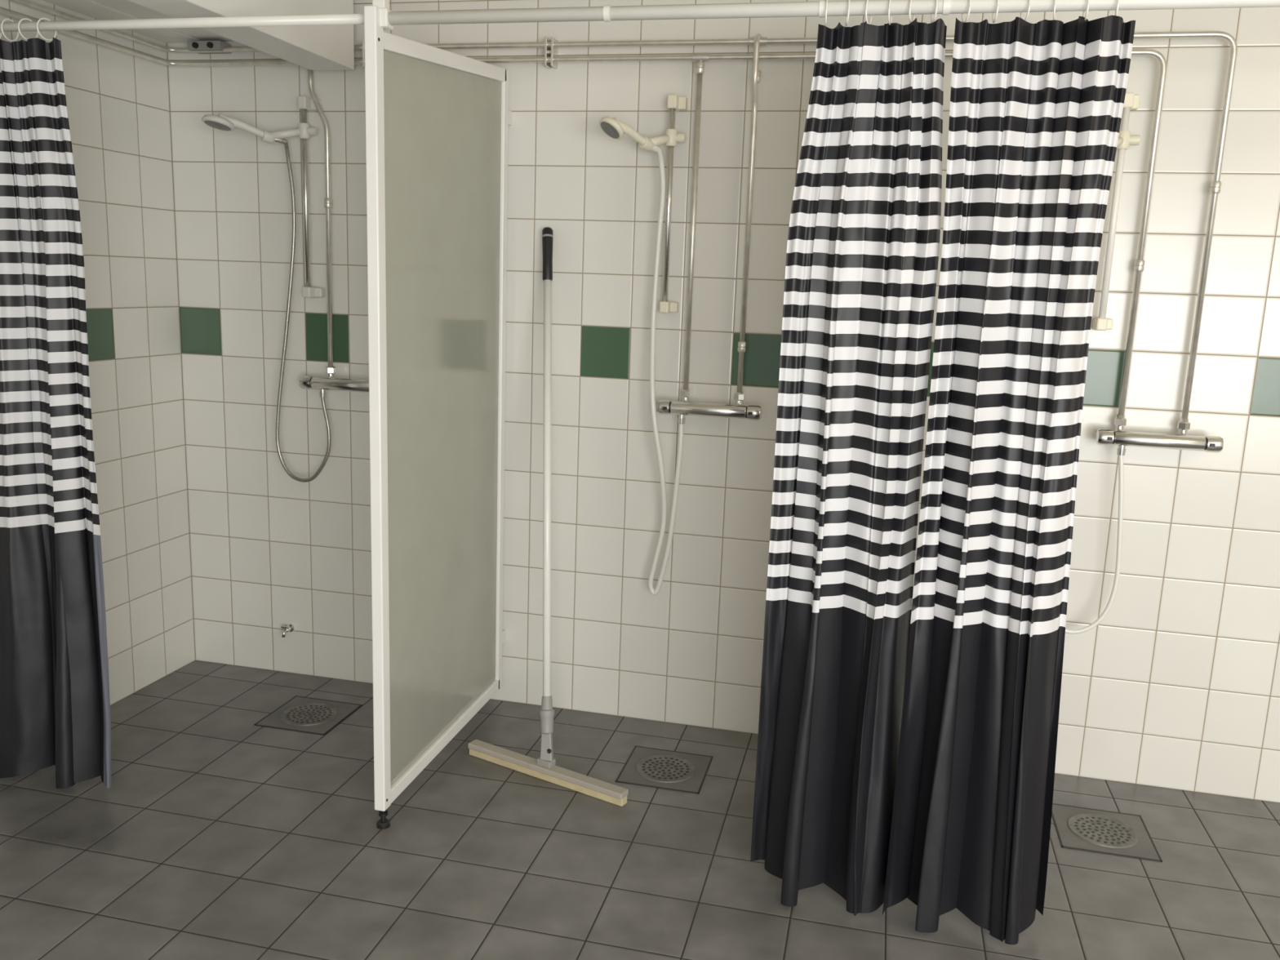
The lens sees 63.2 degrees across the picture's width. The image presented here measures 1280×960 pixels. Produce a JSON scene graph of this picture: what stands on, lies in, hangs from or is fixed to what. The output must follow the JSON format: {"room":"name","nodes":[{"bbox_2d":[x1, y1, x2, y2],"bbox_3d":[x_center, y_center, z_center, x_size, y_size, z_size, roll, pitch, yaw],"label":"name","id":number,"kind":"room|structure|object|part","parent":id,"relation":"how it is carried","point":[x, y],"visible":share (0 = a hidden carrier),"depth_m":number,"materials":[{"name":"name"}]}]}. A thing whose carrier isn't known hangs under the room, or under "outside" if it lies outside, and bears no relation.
{"room":"communal shower room","nodes":[
{"label":"communal shower room","id":0,"kind":"room"},
{"bbox_2d":[0,0,195,705],"bbox_3d":[-1.998,-0.106,1.522,0.120,2.200,3.900,5,11,13],"label":"wall","id":1,"kind":"structure","parent":0,"point":[117,102],"depth_m":3.17,"materials":[{"name":"tile"}]},
{"bbox_2d":[41,0,201,43],"bbox_3d":[-1.843,-1.014,1.319,0.130,0.030,3.900,5,11,13],"label":"board","id":2,"kind":"object","parent":1,"relation":"attached to","point":[90,8],"visible":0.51,"depth_m":2.87,"materials":[{"name":"paint"}]},
{"bbox_2d":[261,129,274,143],"bbox_3d":[-1.098,-1.013,3.070,0.040,0.036,0.040,5,11,13],"label":"connector","id":3,"kind":"object","parent":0,"point":[267,137],"depth_m":3.06,"materials":[{"name":"white plastic"}]},
{"bbox_2d":[0,660,1279,959],"bbox_3d":[0.514,1.195,1.215,5.340,0.100,4.020,5,11,13],"label":"floor","id":4,"kind":"structure","parent":0,"point":[215,834],"depth_m":2.42,"materials":[{"name":"tile"}]},
{"bbox_2d":[253,695,362,735],"bbox_3d":[-1.007,0.714,3.171,0.230,0.004,0.230,5,11,13],"label":"floor drain","id":5,"kind":"object","parent":4,"relation":"on","point":[300,713],"visible":1,"depth_m":3.16,"materials":[{"name":"metal"}]},
{"bbox_2d":[376,809,390,829],"bbox_3d":[-0.628,0.821,2.546,0.032,0.055,0.032,5,11,13],"label":"foot","id":6,"kind":"object","parent":4,"relation":"on","point":[384,823],"visible":0.93,"depth_m":2.54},
{"bbox_2d":[364,5,391,811],"bbox_3d":[-0.595,-0.099,2.368,0.028,1.830,0.036,5,11,13],"label":"post","id":7,"kind":"object","parent":6,"relation":"on","point":[374,49],"visible":1,"depth_m":2.34,"materials":[{"name":"white metal"}]},
{"bbox_2d":[391,680,499,803],"bbox_3d":[-0.537,0.708,2.905,0.024,0.048,0.750,5,11,13],"label":"rail","id":8,"kind":"object","parent":7,"relation":"attached to","point":[450,733],"visible":0.66,"depth_m":2.84,"materials":[{"name":"white metal"}]},
{"bbox_2d":[383,49,501,786],"bbox_3d":[-0.506,-0.178,2.734,0.005,1.795,0.745,5,11,13],"label":"glass pane","id":9,"kind":"object","parent":8,"relation":"on","point":[442,124],"visible":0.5,"depth_m":2.68,"materials":[{"name":"white glass"}]},
{"bbox_2d":[467,226,628,806],"bbox_3d":[-0.282,0.062,2.792,0.312,1.476,0.684,-3,12,-25],"label":"squeegee","id":10,"kind":"object","parent":4,"relation":"on","point":[544,767],"visible":1,"depth_m":2.86,"materials":[{"name":"rubber"}]},
{"bbox_2d":[539,696,554,734],"bbox_3d":[-0.254,0.640,2.835,0.044,0.103,0.057,5,11,13],"label":"socket","id":11,"kind":"object","parent":10,"relation":"attached to","point":[546,713],"depth_m":2.82,"materials":[{"name":"grey plastic"}]},
{"bbox_3d":[-0.258,0.797,2.822,0.515,0.023,0.026,9,13,31],"label":"rubber blade","id":12,"kind":"part","parent":10,"relation":"part of","materials":[{"name":"beige rubber"}]},
{"bbox_2d":[615,746,712,794],"bbox_3d":[0.071,0.804,2.902,0.230,0.004,0.230,5,11,13],"label":"floor drain","id":13,"kind":"object","parent":4,"relation":"on","point":[658,768],"visible":1,"depth_m":2.89,"materials":[{"name":"metal"}]},
{"bbox_2d":[1051,803,1162,862],"bbox_3d":[1.178,0.892,2.651,0.230,0.004,0.230,5,11,13],"label":"floor drain","id":14,"kind":"object","parent":4,"relation":"on","point":[1095,830],"visible":0.91,"depth_m":2.64,"materials":[{"name":"metal"}]},
{"bbox_2d":[166,0,1279,803],"bbox_3d":[0.994,-0.255,2.873,5.320,2.200,0.120,5,11,13],"label":"wall","id":15,"kind":"structure","parent":0,"point":[1177,686],"depth_m":3.00,"materials":[{"name":"tile"}]},
{"bbox_2d":[91,0,235,41],"bbox_3d":[-1.713,-1.005,1.290,0.128,0.028,3.900,5,11,13],"label":"board","id":16,"kind":"object","parent":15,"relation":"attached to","point":[127,6],"visible":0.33,"depth_m":2.85,"materials":[{"name":"paint"}]},
{"bbox_2d":[128,0,354,70],"bbox_3d":[-1.334,-0.965,1.174,0.140,0.215,3.840,5,11,13],"label":"trim","id":17,"kind":"structure","parent":15,"relation":"attached to","point":[312,47],"depth_m":2.71,"materials":[{"name":"white paint"}]},
{"bbox_2d":[280,623,294,637],"bbox_3d":[-1.169,0.498,3.443,0.028,0.034,0.049,5,11,13],"label":"tap","id":18,"kind":"object","parent":15,"relation":"attached to","point":[290,628],"visible":1,"depth_m":3.43,"materials":[{"name":"silver metal"}]},
{"bbox_3d":[-1.172,0.505,3.432,0.012,0.025,0.024,5,11,13],"label":"spout","id":19,"kind":"part","parent":18,"relation":"part of","materials":[{"name":"silver metal"}]},
{"bbox_3d":[-1.170,0.486,3.433,0.028,0.006,0.008,5,11,13],"label":"lever","id":20,"kind":"part","parent":18,"relation":"part of","materials":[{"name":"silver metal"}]},
{"bbox_2d":[297,96,315,111],"bbox_3d":[-0.992,-1.119,3.099,0.026,0.036,0.062,5,11,13],"label":"bracket","id":21,"kind":"object","parent":15,"relation":"attached to","point":[304,102],"visible":0.88,"depth_m":3.07,"materials":[{"name":"grey plastic"}]},
{"bbox_2d":[311,97,321,111],"bbox_3d":[-0.970,-1.122,3.110,0.027,0.034,0.030,5,11,13],"label":"cap","id":22,"kind":"object","parent":21,"relation":"attached to","point":[313,106],"depth_m":3.10,"materials":[{"name":"white plastic"}]},
{"bbox_2d":[302,286,319,297],"bbox_3d":[-1.011,-0.578,3.203,0.026,0.032,0.062,5,11,13],"label":"bracket","id":23,"kind":"object","parent":15,"relation":"attached to","point":[308,292],"visible":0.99,"depth_m":3.18,"materials":[{"name":"grey plastic"}]},
{"bbox_2d":[300,108,311,287],"bbox_3d":[-1.006,-0.850,3.132,0.017,0.570,0.017,5,11,13],"label":"slide rail","id":24,"kind":"object","parent":23,"relation":"attached to","point":[303,112],"visible":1,"depth_m":3.13,"materials":[{"name":"silver metal"}]},
{"bbox_2d":[217,112,300,142],"bbox_3d":[-1.108,-1.028,3.045,0.245,0.067,0.068,-1,11,-17],"label":"holder arm","id":25,"kind":"object","parent":24,"relation":"attached to","point":[288,133],"depth_m":3.05},
{"bbox_2d":[201,114,234,131],"bbox_3d":[-1.213,-1.028,2.992,0.089,0.037,0.088,5,11,13],"label":"spray head","id":26,"kind":"object","parent":25,"relation":"attached to","point":[212,117],"visible":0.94,"depth_m":2.96},
{"bbox_2d":[204,120,231,130],"bbox_3d":[-1.214,-1.019,2.993,0.074,0.019,0.073,5,11,13],"label":"spray face","id":27,"kind":"object","parent":26,"relation":"attached to","point":[213,124],"depth_m":2.99,"materials":[{"name":"grey plastic"}]},
{"bbox_3d":[-1.144,-1.027,3.034,0.167,0.067,0.031,-4,12,-30],"label":"handle","id":28,"kind":"part","parent":25,"relation":"part of","materials":[{"name":"white plastic"}]},
{"bbox_3d":[-1.049,-1.025,3.083,0.109,0.045,0.024,-1,11,-17],"label":"arm","id":29,"kind":"part","parent":25,"relation":"part of","materials":[{"name":"grey plastic"}]},
{"bbox_2d":[298,122,310,139],"bbox_3d":[-0.999,-1.038,3.096,0.032,0.044,0.032,5,11,13],"label":"slider","id":30,"kind":"object","parent":24,"relation":"attached to","point":[303,126],"visible":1,"depth_m":3.08,"materials":[{"name":"grey plastic"}]},
{"bbox_2d":[306,126,317,135],"bbox_3d":[-0.975,-1.036,3.091,0.030,0.025,0.026,5,11,13],"label":"handle","id":31,"kind":"object","parent":30,"relation":"attached to","point":[311,131],"depth_m":3.08,"materials":[{"name":"white plastic"}]},
{"bbox_2d":[315,288,325,297],"bbox_3d":[-0.990,-0.579,3.214,0.027,0.028,0.030,5,11,13],"label":"cap","id":32,"kind":"object","parent":23,"relation":"attached to","point":[319,292],"depth_m":3.20,"materials":[{"name":"white plastic"}]},
{"bbox_2d":[502,629,506,644],"bbox_3d":[-0.437,0.494,3.271,0.020,0.040,0.038,5,11,13],"label":"wall bracket","id":33,"kind":"object","parent":15,"relation":"attached to","point":[504,631],"visible":0.5,"depth_m":3.27,"materials":[{"name":"white metal"}]},
{"bbox_2d":[508,110,511,125],"bbox_3d":[-0.382,-1.038,2.979,0.020,0.040,0.038,5,11,13],"label":"wall bracket","id":34,"kind":"object","parent":15,"relation":"attached to","point":[509,111],"visible":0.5,"depth_m":2.98,"materials":[{"name":"white paint"}]},
{"bbox_2d":[495,67,508,688],"bbox_3d":[-0.418,-0.250,3.097,0.024,1.843,0.034,5,11,13],"label":"post","id":35,"kind":"object","parent":34,"relation":"attached to","point":[504,85],"visible":0.46,"depth_m":3.07,"materials":[{"name":"white metal"}]},
{"bbox_2d":[383,31,506,81],"bbox_3d":[-0.474,-1.038,2.573,0.024,0.103,0.753,5,11,13],"label":"rail","id":36,"kind":"object","parent":35,"relation":"attached to","point":[393,43],"visible":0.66,"depth_m":2.50,"materials":[{"name":"white metal"}]},
{"bbox_2d":[0,0,1237,418],"bbox_3d":[-0.347,-0.477,1.526,2.973,0.980,3.000,5,11,13],"label":"pipes","id":37,"kind":"object","parent":15,"relation":"attached to","point":[550,59],"visible":0.82,"depth_m":2.82,"materials":[{"name":"silver metal"}]},
{"bbox_3d":[-1.299,-1.306,3.140,0.110,0.026,0.060,5,11,13],"label":"wall plate","id":38,"kind":"part","parent":37,"relation":"part of","materials":[{"name":"grey plastic"}]},
{"bbox_2d":[298,366,368,397],"bbox_3d":[-0.898,-0.296,3.196,0.298,0.092,0.080,5,11,13],"label":"shower mixer","id":39,"kind":"object","parent":37,"relation":"attached to","point":[305,382],"visible":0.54,"depth_m":3.18,"materials":[{"name":"silver metal"}]},
{"bbox_2d":[275,142,331,482],"bbox_3d":[-1.034,-0.499,3.178,0.190,1.029,0.027,5,11,13],"label":"hose","id":40,"kind":"object","parent":39,"relation":"attached to","point":[315,475],"visible":1,"depth_m":3.20,"materials":[{"name":"metal"}]},
{"bbox_2d":[274,137,287,144],"bbox_3d":[-1.069,-1.010,3.090,0.036,0.023,0.036,5,11,13],"label":"nut","id":41,"kind":"object","parent":40,"relation":"attached to","point":[282,141],"depth_m":3.09,"materials":[{"name":"silver metal"}]},
{"bbox_3d":[-1.027,-0.301,3.211,0.040,0.042,0.042,5,11,13],"label":"knob","id":42,"kind":"part","parent":39,"relation":"part of","materials":[{"name":"silver metal"}]},
{"bbox_2d":[319,389,326,397],"bbox_3d":[-0.977,-0.268,3.205,0.022,0.028,0.022,5,11,13],"label":"outlet","id":43,"kind":"object","parent":39,"relation":"attached to","point":[322,393],"depth_m":3.20,"materials":[{"name":"silver metal"}]},
{"bbox_2d":[656,388,761,423],"bbox_3d":[0.197,-0.204,2.948,0.298,0.094,0.080,5,11,13],"label":"shower mixer","id":44,"kind":"object","parent":37,"relation":"attached to","point":[685,407],"visible":1,"depth_m":2.93,"materials":[{"name":"silver metal"}]},
{"bbox_3d":[0.068,-0.208,2.964,0.040,0.042,0.042,5,11,13],"label":"knob","id":45,"kind":"part","parent":44,"relation":"part of","materials":[{"name":"silver metal"}]},
{"bbox_2d":[648,150,684,595],"bbox_3d":[0.073,-0.279,2.937,0.112,1.263,0.062,5,11,13],"label":"hose","id":46,"kind":"object","parent":44,"relation":"attached to","point":[661,165],"visible":1,"depth_m":2.95,"materials":[{"name":"white plastic"}]},
{"bbox_2d":[650,145,662,152],"bbox_3d":[0.041,-0.907,2.842,0.033,0.025,0.037,5,11,13],"label":"nut","id":47,"kind":"object","parent":46,"relation":"attached to","point":[655,148],"depth_m":2.84,"materials":[{"name":"white plastic"}]},
{"bbox_2d":[677,414,685,423],"bbox_3d":[0.118,-0.175,2.958,0.022,0.028,0.022,5,11,13],"label":"outlet","id":48,"kind":"object","parent":44,"relation":"attached to","point":[681,419],"depth_m":2.95,"materials":[{"name":"silver metal"}]},
{"bbox_3d":[0.319,-0.188,2.907,0.040,0.042,0.042,5,11,13],"label":"knob","id":49,"kind":"part","parent":44,"relation":"part of","materials":[{"name":"silver metal"}]},
{"bbox_2d":[1095,414,1223,455],"bbox_3d":[1.337,-0.110,2.690,0.298,0.100,0.080,5,11,13],"label":"shower mixer","id":50,"kind":"object","parent":37,"relation":"attached to","point":[1181,441],"visible":1,"depth_m":2.67,"materials":[{"name":"silver metal"}]},
{"bbox_2d":[1065,454,1123,634],"bbox_3d":[1.185,-0.200,2.699,0.208,1.250,0.030,5,11,13],"label":"hose","id":51,"kind":"object","parent":50,"relation":"attached to","point":[1113,592],"visible":0.42,"depth_m":2.74,"materials":[{"name":"white plastic"}]},
{"bbox_3d":[1.208,-0.111,2.706,0.040,0.042,0.042,5,11,13],"label":"knob","id":52,"kind":"part","parent":50,"relation":"part of","materials":[{"name":"silver metal"}]},
{"bbox_2d":[1116,444,1125,455],"bbox_3d":[1.250,-0.079,2.702,0.022,0.028,0.022,5,11,13],"label":"outlet","id":53,"kind":"object","parent":50,"relation":"attached to","point":[1121,450],"depth_m":2.69,"materials":[{"name":"silver metal"}]},
{"bbox_3d":[1.459,-0.091,2.649,0.040,0.042,0.042,5,11,13],"label":"knob","id":54,"kind":"part","parent":50,"relation":"part of","materials":[{"name":"silver metal"}]},
{"bbox_2d":[659,301,671,312],"bbox_3d":[0.074,-0.491,2.957,0.026,0.032,0.062,5,11,13],"label":"bracket","id":55,"kind":"object","parent":15,"relation":"attached to","point":[664,306],"visible":0.99,"depth_m":2.93,"materials":[{"name":"plastic"}]},
{"bbox_2d":[662,108,675,301],"bbox_3d":[0.079,-0.764,2.886,0.017,0.570,0.017,5,11,13],"label":"slide rail","id":56,"kind":"object","parent":55,"relation":"attached to","point":[672,111],"visible":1,"depth_m":2.88,"materials":[{"name":"silver metal"}]},
{"bbox_2d":[612,116,669,146],"bbox_3d":[0.004,-0.927,2.794,0.206,0.070,0.055,-4,12,-29],"label":"holder arm","id":57,"kind":"object","parent":56,"relation":"attached to","point":[661,140],"depth_m":2.79},
{"bbox_2d":[599,116,623,139],"bbox_3d":[-0.076,-0.925,2.735,0.068,0.054,0.068,5,11,13],"label":"spray head","id":58,"kind":"object","parent":57,"relation":"attached to","point":[612,122],"visible":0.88,"depth_m":2.71},
{"bbox_2d":[600,121,619,138],"bbox_3d":[-0.078,-0.919,2.735,0.055,0.038,0.055,5,11,13],"label":"spray face","id":59,"kind":"object","parent":58,"relation":"attached to","point":[610,130],"depth_m":2.73,"materials":[{"name":"grey plastic"}]},
{"bbox_3d":[-0.019,-0.925,2.781,0.150,0.070,0.031,-6,14,-38],"label":"handle","id":60,"kind":"part","parent":57,"relation":"part of","materials":[{"name":"white plastic"}]},
{"bbox_2d":[639,136,653,151],"bbox_3d":[0.017,-0.911,2.820,0.040,0.037,0.040,5,11,13],"label":"cup","id":61,"kind":"object","parent":57,"relation":"attached to","point":[648,144],"depth_m":2.81,"materials":[{"name":"beige plastic"}]},
{"bbox_3d":[0.051,-0.924,2.836,0.085,0.044,0.024,-4,12,-29],"label":"arm","id":62,"kind":"part","parent":57,"relation":"part of","materials":[{"name":"plastic"}]},
{"bbox_2d":[665,128,677,146],"bbox_3d":[0.086,-0.938,2.853,0.032,0.044,0.032,5,11,13],"label":"slider","id":63,"kind":"object","parent":56,"relation":"attached to","point":[671,133],"visible":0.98,"depth_m":2.84,"materials":[{"name":"plastic"}]},
{"bbox_2d":[675,133,685,142],"bbox_3d":[0.110,-0.936,2.847,0.030,0.025,0.026,5,11,13],"label":"handle","id":64,"kind":"object","parent":63,"relation":"attached to","point":[679,137],"depth_m":2.84,"materials":[{"name":"beige plastic"}]},
{"bbox_2d":[670,302,679,312],"bbox_3d":[0.095,-0.493,2.968,0.027,0.028,0.030,5,11,13],"label":"cap","id":65,"kind":"object","parent":55,"relation":"attached to","point":[674,306],"depth_m":2.95,"materials":[{"name":"beige plastic"}]},
{"bbox_2d":[666,94,679,111],"bbox_3d":[0.093,-1.033,2.853,0.026,0.036,0.062,5,11,13],"label":"bracket","id":66,"kind":"object","parent":15,"relation":"attached to","point":[673,100],"visible":0.91,"depth_m":2.83,"materials":[{"name":"plastic"}]},
{"bbox_2d":[678,96,687,111],"bbox_3d":[0.115,-1.036,2.864,0.027,0.034,0.030,5,11,13],"label":"cap","id":67,"kind":"object","parent":66,"relation":"attached to","point":[682,105],"depth_m":2.85,"materials":[{"name":"white plastic"}]},
{"bbox_2d":[1092,317,1107,330],"bbox_3d":[1.194,-0.405,2.702,0.026,0.032,0.062,5,11,13],"label":"bracket","id":68,"kind":"object","parent":15,"relation":"attached to","point":[1099,323],"visible":0.96,"depth_m":2.67,"materials":[{"name":"plastic"}]},
{"bbox_2d":[1106,318,1113,329],"bbox_3d":[1.216,-0.407,2.713,0.027,0.028,0.030,5,11,13],"label":"cap","id":69,"kind":"object","parent":68,"relation":"attached to","point":[1109,326],"depth_m":2.70,"materials":[{"name":"beige plastic"}]},
{"bbox_2d":[1098,107,1130,318],"bbox_3d":[1.200,-0.676,2.632,0.017,0.567,0.017,5,11,13],"label":"slide rail","id":70,"kind":"object","parent":68,"relation":"attached to","point":[1126,112],"visible":0.91,"depth_m":2.63,"materials":[{"name":"white plastic"}]},
{"bbox_2d":[1116,136,1124,146],"bbox_3d":[1.171,-0.835,2.582,0.084,0.044,0.024,-4,12,-30],"label":"holder arm","id":71,"kind":"object","parent":70,"relation":"attached to","point":[1120,141],"visible":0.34,"depth_m":2.58},
{"bbox_2d":[1116,129,1130,150],"bbox_3d":[1.206,-0.849,2.599,0.032,0.044,0.032,5,11,13],"label":"slider","id":72,"kind":"object","parent":70,"relation":"attached to","point":[1126,135],"visible":0.73,"depth_m":2.58,"materials":[{"name":"plastic"}]},
{"bbox_2d":[1128,134,1140,145],"bbox_3d":[1.230,-0.847,2.593,0.030,0.025,0.026,5,11,13],"label":"handle","id":73,"kind":"object","parent":72,"relation":"attached to","point":[1135,140],"depth_m":2.58,"materials":[{"name":"beige plastic"}]},
{"bbox_2d":[1123,92,1134,108],"bbox_3d":[1.214,-0.944,2.599,0.026,0.036,0.062,5,11,13],"label":"bracket","id":74,"kind":"object","parent":15,"relation":"attached to","point":[1129,97],"visible":0.46,"depth_m":2.57,"materials":[{"name":"plastic"}]},
{"bbox_2d":[1130,94,1140,110],"bbox_3d":[1.235,-0.946,2.610,0.027,0.034,0.030,5,11,13],"label":"cap","id":75,"kind":"object","parent":74,"relation":"attached to","point":[1136,99],"depth_m":2.60,"materials":[{"name":"white plastic"}]},
{"bbox_3d":[0.593,-0.984,0.800,5.340,0.100,4.020,5,11,13],"label":"ceiling","id":76,"kind":"structure","parent":0,"visible":0},
{"bbox_2d":[0,0,1279,31],"bbox_3d":[0.838,-0.986,1.879,5.100,0.284,0.052,5,11,13],"label":"curtain rod","id":77,"kind":"object","parent":76,"relation":"attached to","point":[607,13],"visible":0.85,"depth_m":2.07,"materials":[{"name":"white metal"}]},
{"bbox_2d":[0,17,111,788],"bbox_3d":[-1.497,-0.146,2.548,0.382,1.870,0.141,5,11,13],"label":"shower curtain","id":78,"kind":"object","parent":77,"relation":"hanging from","point":[55,700],"visible":1,"depth_m":2.58,"materials":[{"name":"fabric"}]},
{"bbox_3d":[-1.102,-1.026,2.340,1.118,0.021,0.021,5,11,13],"label":"rod","id":79,"kind":"part","parent":77,"relation":"part of","materials":[{"name":"white metal"}]},
{"bbox_3d":[1.377,-0.829,1.778,3.982,0.027,0.027,5,11,13],"label":"rod","id":80,"kind":"part","parent":77,"relation":"part of","materials":[{"name":"white metal"}]},
{"bbox_2d":[750,0,946,915],"bbox_3d":[0.426,0.002,2.133,0.316,1.867,0.140,5,11,13],"label":"shower curtain","id":81,"kind":"object","parent":77,"relation":"hanging from","point":[863,244],"visible":0.99,"depth_m":2.13,"materials":[{"name":"fabric"}]},
{"bbox_2d":[882,0,1135,944],"bbox_3d":[0.719,0.028,2.057,0.340,1.869,0.134,5,11,13],"label":"shower curtain","id":82,"kind":"object","parent":77,"relation":"hanging from","point":[1036,109],"visible":0.99,"depth_m":2.06,"materials":[{"name":"fabric"}]}
]}

